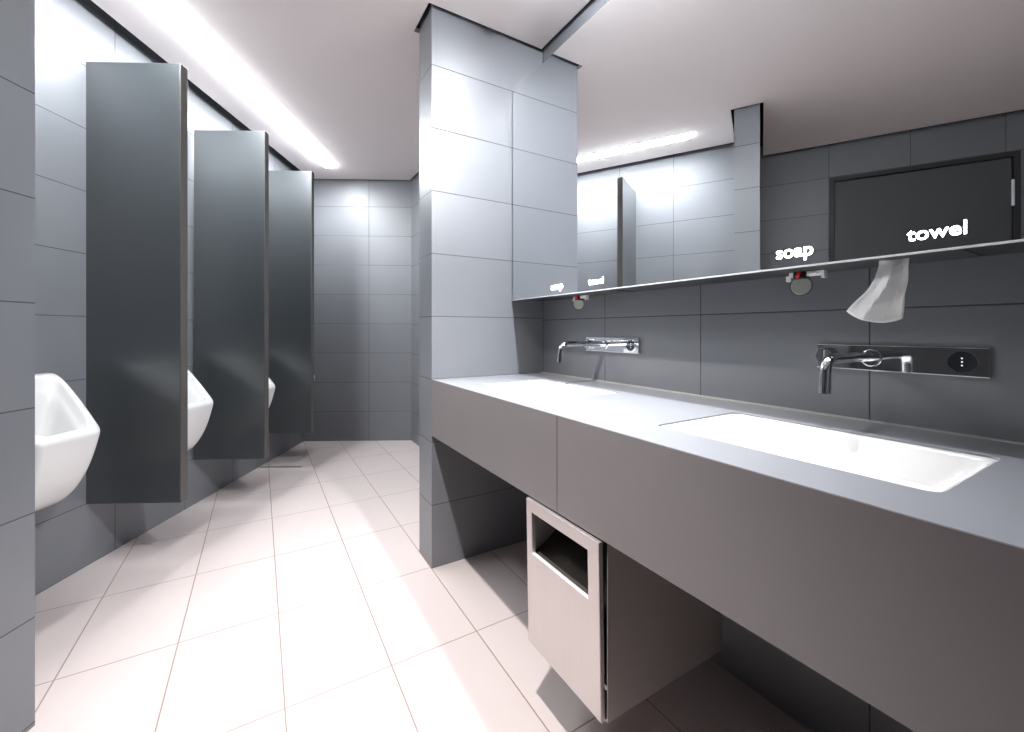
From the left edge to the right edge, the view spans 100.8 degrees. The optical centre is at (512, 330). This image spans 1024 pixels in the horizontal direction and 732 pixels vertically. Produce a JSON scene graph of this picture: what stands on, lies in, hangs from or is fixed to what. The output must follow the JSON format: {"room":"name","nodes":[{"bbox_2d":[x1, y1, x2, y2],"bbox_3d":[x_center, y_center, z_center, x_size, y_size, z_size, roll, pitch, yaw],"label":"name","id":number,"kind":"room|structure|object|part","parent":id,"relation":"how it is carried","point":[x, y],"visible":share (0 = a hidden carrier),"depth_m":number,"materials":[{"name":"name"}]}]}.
{"room":"public restroom","nodes":[
{"label":"public restroom","id":0,"kind":"room"},
{"bbox_2d":[0,0,34,731],"bbox_3d":[-1.948,-0.256,1.117,1.160,2.780,0.156,0,0,-2],"label":"wall","id":1,"kind":"structure","parent":0,"point":[17,17],"depth_m":1.17,"materials":[{"name":"tile"}]},
{"bbox_2d":[35,0,303,594],"bbox_3d":[-2.134,-0.256,2.731,0.120,2.780,3.184,0,0,-2],"label":"wall","id":2,"kind":"structure","parent":0,"point":[71,534],"depth_m":1.96,"materials":[{"name":"tile"}]},
{"bbox_2d":[35,373,99,511],"bbox_3d":[-1.885,0.458,1.667,0.299,0.542,0.412,0,0,-2],"label":"urinal","id":3,"kind":"object","parent":2,"relation":"attached to","point":[67,434],"visible":0.7,"depth_m":1.74,"materials":[{"name":"white ceramic"}]},
{"bbox_2d":[86,61,187,503],"bbox_3d":[-1.831,-0.228,2.065,0.448,2.126,0.046,0,0,-2],"label":"divider","id":4,"kind":"object","parent":2,"relation":"attached to","point":[137,113],"depth_m":2.04,"materials":[{"name":"laminate"}]},
{"bbox_2d":[188,370,212,450],"bbox_3d":[-1.911,0.458,2.383,0.299,0.542,0.412,0,0,-2],"label":"urinal","id":5,"kind":"object","parent":2,"relation":"attached to","point":[200,403],"visible":0.24,"depth_m":2.44,"materials":[{"name":"white ceramic"}]},
{"bbox_2d":[194,130,268,459],"bbox_3d":[-1.831,-0.228,2.760,0.448,2.126,0.046,0,0,-2],"label":"divider","id":6,"kind":"object","parent":2,"relation":"attached to","point":[231,168],"depth_m":2.74,"materials":[{"name":"grey"}]},
{"bbox_2d":[269,378,274,406],"bbox_3d":[-1.937,0.458,3.082,0.299,0.542,0.412,0,0,-2],"label":"urinal","id":7,"kind":"object","parent":2,"relation":"attached to","point":[271,384],"visible":0.09,"depth_m":3.17,"materials":[{"name":"white ceramic"}]},
{"bbox_2d":[269,171,313,432],"bbox_3d":[-1.856,-0.228,3.452,0.448,2.126,0.046,0,0,-2],"label":"divider","id":8,"kind":"object","parent":2,"relation":"attached to","point":[291,193],"depth_m":3.43,"materials":[{"name":"grey"}]},
{"bbox_2d":[91,0,589,179],"bbox_3d":[-1.747,-1.548,0.623,5.005,0.025,6.619,0,0,-31],"label":"ceiling","id":9,"kind":"structure","parent":0,"point":[345,73],"depth_m":2.38,"materials":[{"name":"paint"}]},
{"bbox_2d":[147,0,334,167],"bbox_3d":[-1.675,-1.528,2.755,0.108,0.015,2.438,0,0,-2],"label":"recessed light","id":10,"kind":"object","parent":9,"relation":"in","point":[168,9],"visible":1,"depth_m":2.48,"materials":[{"name":"white plastic"}]},
{"bbox_2d":[304,179,410,440],"bbox_3d":[-1.590,-0.256,4.404,1.090,2.780,0.120,0,0,-2],"label":"wall","id":11,"kind":"structure","parent":0,"point":[362,227],"depth_m":4.35,"materials":[{"name":"tile"}]},
{"bbox_2d":[28,440,813,731],"bbox_3d":[-1.937,1.174,0.706,5.800,0.080,7.600,0,0,-31],"label":"floor","id":12,"kind":"structure","parent":0,"point":[305,598],"depth_m":1.59,"materials":[{"name":"tile"}]},
{"bbox_2d":[259,466,301,467],"bbox_3d":[-1.920,1.132,3.504,0.345,0.004,0.026,0,0,-2],"label":"floor drain","id":13,"kind":"object","parent":12,"relation":"on","point":[273,466],"visible":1,"depth_m":3.50,"materials":[{"name":"metal"}]},
{"bbox_2d":[419,3,541,567],"bbox_3d":[-0.157,-0.256,2.258,0.641,2.780,0.181,0,0,-31],"label":"wall pillar","id":14,"kind":"structure","parent":0,"point":[470,324],"depth_m":2.12,"materials":[{"name":"tile"}]},
{"bbox_2d":[411,0,1023,731],"bbox_3d":[0.594,-0.256,1.742,0.120,2.780,6.181,0,0,-31],"label":"wall","id":15,"kind":"structure","parent":0,"point":[753,341],"depth_m":1.22,"materials":[{"name":"tile"}]},
{"bbox_2d":[557,337,639,362],"bbox_3d":[0.325,0.085,1.812,0.270,0.104,0.326,0,0,-31],"label":"tap","id":16,"kind":"object","parent":15,"relation":"attached to","point":[604,344],"visible":1,"depth_m":1.83,"materials":[{"name":"silver metal"}]},
{"bbox_3d":[0.301,0.085,1.845,0.258,0.076,0.024,0,0,-31],"label":"spout","id":17,"kind":"part","parent":16,"relation":"part of","materials":[{"name":"silver metal"}]},
{"bbox_3d":[0.354,0.064,1.990,0.019,0.045,0.045,0,0,-31],"label":"control knob","id":18,"kind":"part","parent":16,"relation":"part of","materials":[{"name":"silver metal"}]},
{"bbox_3d":[0.437,0.064,1.879,0.010,0.063,0.326,0,0,-31],"label":"mounting plate","id":19,"kind":"part","parent":16,"relation":"part of","materials":[{"name":"silver metal"}]},
{"bbox_2d":[432,372,1023,731],"bbox_3d":[0.872,0.367,0.537,0.641,0.272,3.828,0,0,-31],"label":"countertop","id":20,"kind":"structure","parent":15,"relation":"attached to","point":[909,600],"depth_m":0.67,"materials":[{"name":"stone"}]},
{"bbox_3d":[-0.128,0.369,1.594,0.010,0.268,0.986,0,0,-31],"label":"panel","id":21,"kind":"part","parent":20,"relation":"part of","materials":[{"name":"grey stone"}]},
{"bbox_2d":[485,380,615,398],"bbox_3d":[0.133,0.283,1.731,0.375,0.089,0.551,0,0,-31],"label":"basin","id":22,"kind":"object","parent":20,"relation":"in","point":[544,389],"visible":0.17,"depth_m":1.93,"materials":[{"name":"white ceramic"}]},
{"bbox_2d":[526,497,721,723],"bbox_3d":[0.329,0.725,1.265,0.474,0.434,0.328,0,0,-31],"label":"waste bin","id":23,"kind":"object","parent":20,"relation":"hanging from","point":[616,631],"visible":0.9,"depth_m":1.10,"materials":[{"name":"metal"}]},
{"bbox_3d":[0.132,0.725,1.152,0.020,0.434,0.320,0,0,-31],"label":"panel","id":24,"kind":"part","parent":23,"relation":"part of","materials":[{"name":"metal"}]},
{"bbox_3d":[0.378,0.369,0.749,0.010,0.268,0.978,0,0,-31],"label":"panel","id":25,"kind":"part","parent":20,"relation":"part of","materials":[{"name":"grey stone"}]},
{"bbox_2d":[660,414,997,491],"bbox_3d":[0.624,0.283,0.910,0.375,0.089,0.551,0,0,-31],"label":"basin","id":26,"kind":"object","parent":20,"relation":"in","point":[910,465],"visible":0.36,"depth_m":0.96,"materials":[{"name":"white ceramic"}]},
{"bbox_2d":[512,0,1023,300],"bbox_3d":[1.062,-0.708,0.651,0.197,1.105,3.826,0,0,-31],"label":"mirror","id":27,"kind":"object","parent":15,"relation":"attached to","point":[664,144],"visible":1,"depth_m":1.12,"materials":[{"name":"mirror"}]},
{"bbox_2d":[573,295,588,309],"bbox_3d":[0.304,-0.124,1.913,0.039,0.064,0.092,0,0,-31],"label":"soap dispenser","id":28,"kind":"object","parent":27,"relation":"attached to","point":[578,301],"visible":1,"depth_m":1.92,"materials":[{"name":"white plastic"}]},
{"bbox_3d":[0.980,-0.158,0.602,0.007,0.004,3.826,0,0,-31],"label":"trim","id":29,"kind":"part","parent":27,"relation":"part of","materials":[{"name":"silver metal"}]},
{"bbox_2d":[786,269,826,295],"bbox_3d":[0.776,-0.124,1.123,0.039,0.064,0.092,0,0,-31],"label":"soap dispenser","id":30,"kind":"object","parent":27,"relation":"attached to","point":[800,282],"visible":1,"depth_m":1.13,"materials":[{"name":"white plastic"}]},
{"bbox_2d":[846,257,909,322],"bbox_3d":[0.815,-0.088,0.948,0.106,0.142,0.032,0,0,30],"label":"paper towel","id":31,"kind":"object","parent":27,"relation":"hanging from","point":[883,301],"visible":1,"depth_m":0.94,"materials":[{"name":"white paper"}]},
{"bbox_2d":[815,344,990,393],"bbox_3d":[0.825,0.091,0.977,0.270,0.104,0.326,0,0,-31],"label":"tap","id":32,"kind":"object","parent":15,"relation":"attached to","point":[947,361],"visible":1,"depth_m":0.99,"materials":[{"name":"silver metal"}]},
{"bbox_3d":[0.853,0.070,1.154,0.019,0.045,0.045,0,0,-31],"label":"control knob","id":33,"kind":"part","parent":32,"relation":"part of","materials":[{"name":"silver metal"}]},
{"bbox_3d":[0.800,0.091,1.010,0.258,0.076,0.024,0,0,-31],"label":"spout","id":34,"kind":"part","parent":32,"relation":"part of","materials":[{"name":"silver metal"}]},
{"bbox_3d":[0.936,0.070,1.044,0.010,0.063,0.326,0,0,-31],"label":"mounting plate","id":35,"kind":"part","parent":32,"relation":"part of","materials":[{"name":"silver metal"}]}
]}

